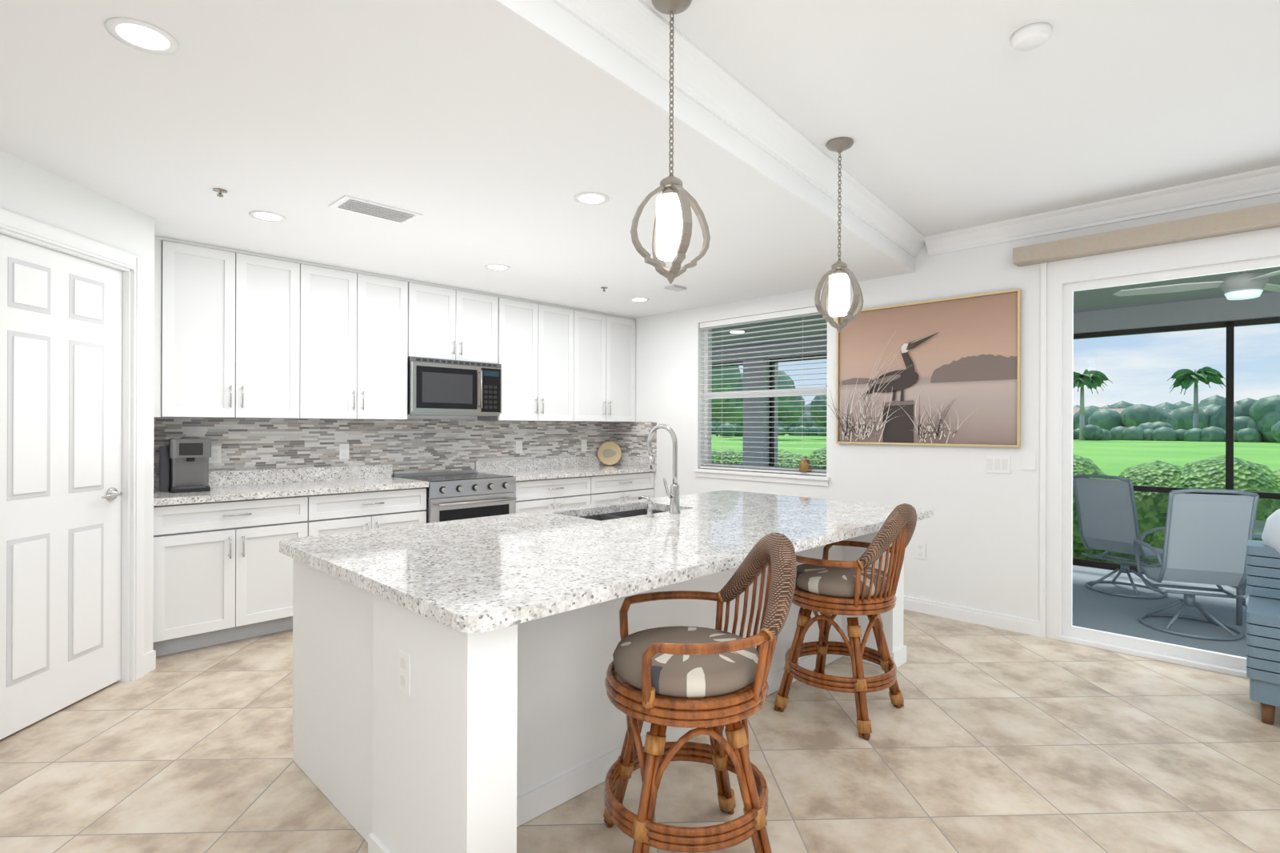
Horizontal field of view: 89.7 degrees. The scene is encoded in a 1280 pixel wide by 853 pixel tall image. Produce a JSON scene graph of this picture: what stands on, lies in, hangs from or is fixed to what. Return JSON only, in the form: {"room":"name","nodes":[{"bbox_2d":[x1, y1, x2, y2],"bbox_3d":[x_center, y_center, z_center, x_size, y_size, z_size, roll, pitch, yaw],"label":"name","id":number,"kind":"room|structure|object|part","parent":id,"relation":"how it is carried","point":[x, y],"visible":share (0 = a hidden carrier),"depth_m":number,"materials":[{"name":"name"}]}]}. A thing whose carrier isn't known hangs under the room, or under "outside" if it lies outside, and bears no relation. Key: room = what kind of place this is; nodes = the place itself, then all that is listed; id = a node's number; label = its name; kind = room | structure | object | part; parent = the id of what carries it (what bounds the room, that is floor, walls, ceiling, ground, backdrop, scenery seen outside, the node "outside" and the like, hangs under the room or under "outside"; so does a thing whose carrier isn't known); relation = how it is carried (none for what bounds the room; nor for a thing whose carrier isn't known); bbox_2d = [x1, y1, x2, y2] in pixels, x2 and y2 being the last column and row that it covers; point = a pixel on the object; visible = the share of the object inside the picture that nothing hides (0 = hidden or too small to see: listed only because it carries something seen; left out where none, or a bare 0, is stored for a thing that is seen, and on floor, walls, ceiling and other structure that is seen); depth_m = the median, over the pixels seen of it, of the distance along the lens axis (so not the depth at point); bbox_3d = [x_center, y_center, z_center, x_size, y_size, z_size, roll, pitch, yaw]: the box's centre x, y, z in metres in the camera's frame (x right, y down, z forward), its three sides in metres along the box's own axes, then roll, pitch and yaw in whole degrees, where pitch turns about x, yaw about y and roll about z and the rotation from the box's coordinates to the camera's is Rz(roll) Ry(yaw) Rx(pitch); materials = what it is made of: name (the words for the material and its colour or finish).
{"room":"kitchen","nodes":[
{"label":"kitchen","id":0,"kind":"room"},
{"bbox_2d":[0,150,154,654],"bbox_3d":[-2.663,-0.177,1.214,0.120,3.000,4.600,0,0,-1],"label":"wall","id":1,"kind":"structure","parent":0,"point":[27,190],"depth_m":3.19,"materials":[{"name":"white paint"}]},
{"bbox_2d":[0,233,122,739],"bbox_3d":[-2.693,0.254,2.968,0.042,2.114,0.732,0,0,-1],"label":"pantry door","id":2,"kind":"structure","parent":1,"relation":"in","point":[61,314],"depth_m":2.95,"materials":[{"name":"white paint"}]},
{"bbox_2d":[144,650,155,674],"bbox_3d":[-2.601,1.273,1.215,0.014,0.100,4.600,0,0,-1],"label":"baseboard","id":3,"kind":"structure","parent":1,"relation":"attached to","point":[150,658],"depth_m":3.47,"materials":[{"name":"white paint"}]},
{"bbox_2d":[0,0,1279,318],"bbox_3d":[-0.056,-1.398,0.855,9.288,0.540,8.730,0,0,45],"label":"ceiling","id":4,"kind":"structure","parent":0,"point":[486,121],"depth_m":2.56,"materials":[{"name":"white paint"}]},
{"bbox_2d":[105,17,179,55],"bbox_3d":[-1.437,-1.130,1.862,0.180,0.006,0.170,0,0,45],"label":"recessed light","id":5,"kind":"object","parent":4,"relation":"in","point":[112,24],"depth_m":1.85,"materials":[{"name":"white metal"}]},
{"bbox_2d":[248,210,285,222],"bbox_3d":[-2.003,-1.132,3.460,0.185,0.006,0.171,0,0,45],"label":"recessed light","id":6,"kind":"object","parent":4,"relation":"in","point":[251,214],"depth_m":3.46,"materials":[{"name":"white metal"}]},
{"bbox_2d":[328,195,422,224],"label":"ceiling vent","id":7,"kind":"object","parent":4,"relation":"in","point":[346,203],"depth_m":3.34,"materials":[{"name":"white metal"}]},
{"bbox_2d":[574,192,608,205],"bbox_3d":[-0.239,-1.126,3.174,0.178,0.006,0.179,0,0,45],"label":"recessed light","id":8,"kind":"object","parent":4,"relation":"in","point":[577,197],"depth_m":3.16,"materials":[{"name":"white metal"}]},
{"bbox_2d":[630,0,710,283],"bbox_3d":[0.099,-0.897,2.023,0.204,0.900,0.204,0,0,25],"label":"pendant lantern","id":9,"kind":"object","parent":4,"relation":"hanging from","point":[672,232],"visible":1,"depth_m":1.99,"materials":[{"name":"beige glass"}]},
{"bbox_3d":[0.098,-0.623,2.023,0.094,0.190,0.094,0,0,45],"label":"lamp shade","id":10,"kind":"part","parent":9,"relation":"part of","materials":[{"name":"white glass"}]},
{"bbox_2d":[664,284,686,291],"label":"smoke detector","id":11,"kind":"object","parent":4,"relation":"in","point":[672,287],"depth_m":5.16,"materials":[{"name":"white paint"}]},
{"bbox_2d":[814,136,863,332],"bbox_3d":[0.945,-0.894,3.049,0.204,0.900,0.204,0,0,25],"label":"pendant lantern","id":12,"kind":"object","parent":4,"relation":"hanging from","point":[837,283],"visible":1,"depth_m":3.02,"materials":[{"name":"beige glass"}]},
{"bbox_3d":[0.944,-0.620,3.049,0.094,0.190,0.094,0,0,45],"label":"lamp shade","id":13,"kind":"part","parent":12,"relation":"part of","materials":[{"name":"white glass"}]},
{"bbox_2d":[1010,22,1051,51],"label":"smoke detector","id":14,"kind":"object","parent":4,"relation":"in","point":[1030,37],"depth_m":2.17,"materials":[{"name":"white plastic"}]},
{"bbox_2d":[0,608,1279,852],"bbox_3d":[-0.065,1.382,0.784,9.388,0.100,8.830,0,0,45],"label":"floor","id":15,"kind":"structure","parent":0,"point":[1001,740],"depth_m":2.52,"materials":[{"name":"tile"}]},
{"bbox_2d":[152,456,656,656],"bbox_3d":[-1.500,0.816,5.254,0.648,1.018,4.092,0,0,45],"label":"base cabinet","id":16,"kind":"object","parent":15,"relation":"on","point":[222,575],"visible":0.69,"depth_m":4.07,"materials":[{"name":"white paint"}]},
{"bbox_2d":[153,456,656,505],"bbox_3d":[-1.499,0.377,5.254,0.635,0.140,4.092,0,0,45],"label":"countertop","id":17,"kind":"structure","parent":16,"relation":"on","point":[248,484],"depth_m":4.69,"materials":[{"name":"stone"}]},
{"bbox_2d":[159,436,211,492],"bbox_3d":[-2.850,0.233,4.031,0.260,0.337,0.271,0,0,-37],"label":"coffee maker","id":18,"kind":"object","parent":17,"relation":"on","point":[183,463],"visible":1,"depth_m":3.98,"materials":[{"name":"silver metal"}]},
{"bbox_2d":[597,441,621,464],"bbox_3d":[-0.319,0.281,6.737,0.250,0.248,0.057,0,0,-7],"label":"decorative plate","id":19,"kind":"object","parent":17,"relation":"on","point":[609,453],"visible":1,"depth_m":6.74,"materials":[{"name":"beige ceramic"}]},
{"bbox_2d":[392,469,515,523],"bbox_3d":[-1.488,0.853,5.212,0.709,0.943,0.758,0,0,45],"label":"range","id":20,"kind":"object","parent":15,"relation":"on","point":[462,494],"visible":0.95,"depth_m":5.01,"materials":[{"name":"silver metal"}]},
{"bbox_2d":[279,424,933,852],"bbox_3d":[0.105,0.658,3.052,1.460,1.345,2.910,0,0,45],"label":"kitchen island","id":21,"kind":"object","parent":15,"relation":"on","point":[450,694],"visible":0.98,"depth_m":2.19,"materials":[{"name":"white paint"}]},
{"bbox_2d":[397,648,410,695],"bbox_3d":[-0.661,0.687,1.801,0.070,0.115,0.005,0,0,45],"label":"outlet","id":22,"kind":"object","parent":21,"relation":"attached to","point":[403,654],"depth_m":1.80,"materials":[{"name":"white plastic"}]},
{"bbox_2d":[579,508,667,520],"bbox_3d":[-0.080,0.597,3.468,0.398,0.209,0.708,0,0,45],"label":"sink","id":23,"kind":"object","parent":21,"relation":"in","point":[612,514],"depth_m":3.67,"materials":[{"name":"silver metal"}]},
{"bbox_2d":[638,424,680,516],"bbox_3d":[0.058,0.219,3.359,0.232,0.467,0.242,0,0,45],"label":"faucet","id":24,"kind":"object","parent":21,"relation":"on","point":[674,509],"depth_m":3.35,"materials":[{"name":"silver metal"}]},
{"bbox_2d":[603,532,796,852],"bbox_3d":[0.185,0.836,2.003,0.592,0.996,0.578,0,0,-10],"label":"bar stool","id":25,"kind":"object","parent":15,"relation":"on","point":[709,680],"visible":1,"depth_m":1.85,"materials":[{"name":"wicker"}]},
{"bbox_2d":[612,625,758,698],"bbox_3d":[0.143,0.711,1.995,0.454,0.091,0.454,0,0,-10],"label":"cushion","id":26,"kind":"object","parent":25,"relation":"on","point":[734,674],"depth_m":1.84,"materials":[{"name":"grey fabric"}]},
{"bbox_2d":[773,503,916,739],"bbox_3d":[0.980,0.839,3.021,0.592,0.996,0.578,0,0,41],"label":"bar stool","id":27,"kind":"object","parent":15,"relation":"on","point":[826,586],"visible":0.96,"depth_m":2.86,"materials":[{"name":"wicker"}]},
{"bbox_2d":[796,563,890,598],"bbox_3d":[0.947,0.714,3.049,0.454,0.091,0.454,0,0,41],"label":"cushion","id":28,"kind":"object","parent":27,"relation":"on","point":[812,581],"depth_m":2.88,"materials":[{"name":"grey fabric"}]},
{"bbox_2d":[1246,508,1279,724],"bbox_3d":[3.766,0.859,2.387,2.210,0.968,0.680,0,0,45],"label":"armchair","id":29,"kind":"object","parent":15,"relation":"on","point":[1262,557],"visible":1,"depth_m":2.92,"materials":[{"name":"blue fabric"}]},
{"bbox_2d":[0,192,1279,681],"bbox_3d":[-0.060,-0.168,0.855,9.288,3.000,8.730,0,0,45],"label":"wall","id":30,"kind":"structure","parent":0,"point":[995,542],"depth_m":4.39,"materials":[{"name":"white paint"}]},
{"bbox_3d":[-2.658,0.215,2.967,0.696,2.215,0.679,0,0,45],"label":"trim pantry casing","id":31,"kind":"part","parent":30,"relation":"part of","materials":[{"name":"white paint"}]},
{"bbox_3d":[-2.655,0.343,3.231,0.145,0.066,0.091,0,0,45],"label":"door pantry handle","id":32,"kind":"part","parent":30,"relation":"part of","materials":[{"name":"silver metal"}]},
{"bbox_2d":[208,445,221,463],"bbox_3d":[-2.859,0.189,4.329,0.005,0.114,0.069,0,0,45],"label":"outlet","id":33,"kind":"object","parent":30,"relation":"attached to","point":[216,454],"depth_m":4.33,"materials":[{"name":"white plastic"}]},
{"bbox_2d":[339,444,349,459],"bbox_3d":[-2.266,0.193,4.928,0.005,0.112,0.071,0,0,45],"label":"outlet","id":34,"kind":"object","parent":30,"relation":"attached to","point":[343,448],"depth_m":4.93,"materials":[{"name":"white plastic"}]},
{"bbox_2d":[153,236,635,422],"bbox_3d":[-1.593,-0.592,5.347,0.378,1.080,4.094,0,0,45],"label":"upper cabinet","id":35,"kind":"object","parent":30,"relation":"attached to","point":[238,334],"visible":0.95,"depth_m":4.62,"materials":[{"name":"white paint"}]},
{"bbox_2d":[407,356,501,415],"bbox_3d":[-1.582,-0.311,5.312,0.445,0.440,0.792,0,0,45],"label":"microwave","id":36,"kind":"object","parent":35,"relation":"attached to","point":[435,386],"visible":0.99,"depth_m":5.14,"materials":[{"name":"silver metal"}]},
{"bbox_2d":[516,440,522,453],"bbox_3d":[-1.141,0.196,6.065,0.005,0.114,0.064,0,0,45],"label":"outlet","id":37,"kind":"object","parent":30,"relation":"attached to","point":[518,443],"depth_m":6.06,"materials":[{"name":"white plastic"}]},
{"bbox_2d":[580,440,586,451],"bbox_3d":[-0.583,0.198,6.629,0.005,0.108,0.065,0,0,45],"label":"outlet","id":38,"kind":"object","parent":30,"relation":"attached to","point":[583,442],"depth_m":6.63,"materials":[{"name":"white plastic"}]},
{"bbox_2d":[700,304,827,475],"bbox_3d":[1.060,-0.293,5.677,1.328,1.379,0.060,0,0,45],"label":"window blinds","id":39,"kind":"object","parent":30,"relation":"in","point":[810,311],"depth_m":5.64,"materials":[{"name":"white plastic"}]},
{"bbox_2d":[551,0,1279,258],"bbox_3d":[1.091,-1.285,-0.274,5.670,0.118,8.340,0,0,45],"label":"crown molding","id":40,"kind":"structure","parent":30,"relation":"attached to","point":[633,26],"depth_m":3.20,"materials":[{"name":"white paint"}]},
{"bbox_2d":[818,288,1021,447],"bbox_3d":[1.951,-0.381,4.693,1.461,1.030,0.042,0,0,45],"label":"painting","id":41,"kind":"object","parent":30,"relation":"attached to","point":[944,371],"visible":1,"depth_m":4.57,"materials":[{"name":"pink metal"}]},
{"bbox_2d":[915,541,925,559],"bbox_3d":[2.025,0.896,4.641,0.068,0.115,0.008,0,0,45],"label":"outlet","id":42,"kind":"object","parent":30,"relation":"attached to","point":[920,547],"depth_m":4.64,"materials":[{"name":"white plastic"}]},
{"bbox_2d":[903,596,1040,636],"bbox_3d":[-0.065,1.284,0.855,8.888,0.095,8.330,0,0,45],"label":"baseboard","id":43,"kind":"structure","parent":30,"relation":"attached to","point":[1009,622],"depth_m":4.38,"materials":[{"name":"white paint"}]},
{"bbox_2d":[986,454,1010,473],"bbox_3d":[2.388,0.250,4.285,0.140,0.120,0.008,0,0,45],"label":"light switch","id":44,"kind":"object","parent":30,"relation":"attached to","point":[998,463],"depth_m":4.28,"materials":[{"name":"white plastic"}]},
{"bbox_2d":[1023,451,1035,470],"bbox_3d":[2.518,0.221,4.156,0.069,0.119,0.008,0,0,45],"label":"light switch","id":45,"kind":"object","parent":30,"relation":"attached to","point":[1029,457],"depth_m":4.15,"materials":[{"name":"white plastic"}]},
{"bbox_2d":[1012,202,1279,266],"bbox_3d":[3.539,-1.088,3.060,3.120,0.096,0.133,0,0,45],"label":"valance","id":46,"kind":"object","parent":30,"relation":"attached to","point":[1267,216],"depth_m":3.62,"materials":[{"name":"fabric"}]},
{"bbox_3d":[3.625,0.153,3.147,2.872,2.383,0.146,0,0,45],"label":"slider door frame","id":47,"kind":"part","parent":30,"relation":"part of","materials":[{"name":"white paint"}]},
{"bbox_2d":[799,456,811,471],"bbox_3d":[1.378,0.313,5.360,0.100,0.130,0.100,0,0,45],"label":"bottle","id":48,"kind":"object","parent":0,"point":[805,465],"depth_m":5.32,"materials":[{"name":"orange glass"}]},
{"bbox_2d":[1113,270,1279,299],"bbox_3d":[3.765,-0.962,4.161,1.095,0.324,1.134,0,0,45],"label":"lanai ceiling fan","id":49,"kind":"object","parent":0,"point":[1245,285],"depth_m":4.06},
{"label":"outside","id":50,"kind":"structure","parent":0,"visible":0},
{"bbox_2d":[711,433,1279,475],"bbox_3d":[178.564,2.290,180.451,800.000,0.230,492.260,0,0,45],"label":"lawn","id":51,"kind":"structure","parent":50,"point":[1112,458],"depth_m":48.19,"materials":[{"name":"green plant"}]},
{"bbox_2d":[711,365,1279,442],"bbox_3d":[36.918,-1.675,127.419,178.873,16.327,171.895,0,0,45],"label":"tree","id":52,"kind":"object","parent":51,"relation":"on","point":[1254,421],"visible":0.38,"depth_m":84.51,"materials":[{"name":"green plant"}]},
{"bbox_2d":[711,447,1279,566],"bbox_3d":[5.285,1.056,6.842,25.172,1.715,1.724,0,0,45],"label":"hedge","id":53,"kind":"object","parent":51,"relation":"on","point":[1151,507],"visible":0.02,"depth_m":6.43,"materials":[{"name":"green plant"}]},
{"bbox_2d":[1072,407,1207,415],"bbox_3d":[92.763,-0.694,117.191,38.828,5.300,32.713,0,0,45],"label":"houses","id":54,"kind":"structure","parent":51,"relation":"on","point":[1075,410],"depth_m":119.16,"materials":[{"name":"beige"}]},
{"bbox_2d":[1073,366,1225,439],"bbox_3d":[84.211,-3.033,95.652,29.589,9.918,51.431,0,0,45],"label":"palm trees","id":55,"kind":"object","parent":51,"relation":"on","point":[1185,378],"visible":0.91,"depth_m":87.01,"materials":[{"name":"green plant"}]},
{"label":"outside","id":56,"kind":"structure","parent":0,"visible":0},
{"bbox_2d":[711,266,1279,657],"bbox_3d":[3.970,0.056,5.078,13.500,2.860,2.937,0,0,45],"label":"lanai","id":57,"kind":"object","parent":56,"point":[1098,313],"visible":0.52,"depth_m":5.64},
{"bbox_3d":[4.897,0.229,5.873,13.300,2.300,0.050,0,0,45],"label":"screen frame","id":58,"kind":"part","parent":57,"relation":"part of","materials":[{"name":"brown metal"}]},
{"bbox_2d":[1072,474,1167,598],"bbox_3d":[4.021,0.885,5.370,0.663,0.980,0.553,0,0,-27],"label":"patio chair","id":59,"kind":"object","parent":57,"relation":"on","point":[1107,516],"visible":0.83,"depth_m":5.27,"materials":[{"name":"grey"}]},
{"bbox_2d":[1132,488,1259,640],"bbox_3d":[3.729,0.884,4.339,0.553,0.980,0.663,0,0,23],"label":"patio chair","id":60,"kind":"object","parent":57,"relation":"on","point":[1206,537],"visible":0.98,"depth_m":4.14,"materials":[{"name":"grey"}]},
{"bbox_2d":[1236,520,1266,625],"bbox_3d":[4.789,1.050,4.331,1.280,0.654,0.880,0,0,45],"label":"patio table","id":61,"kind":"object","parent":57,"relation":"on","point":[1259,525],"visible":0.18,"depth_m":4.45,"materials":[{"name":"grey metal"}]}
]}

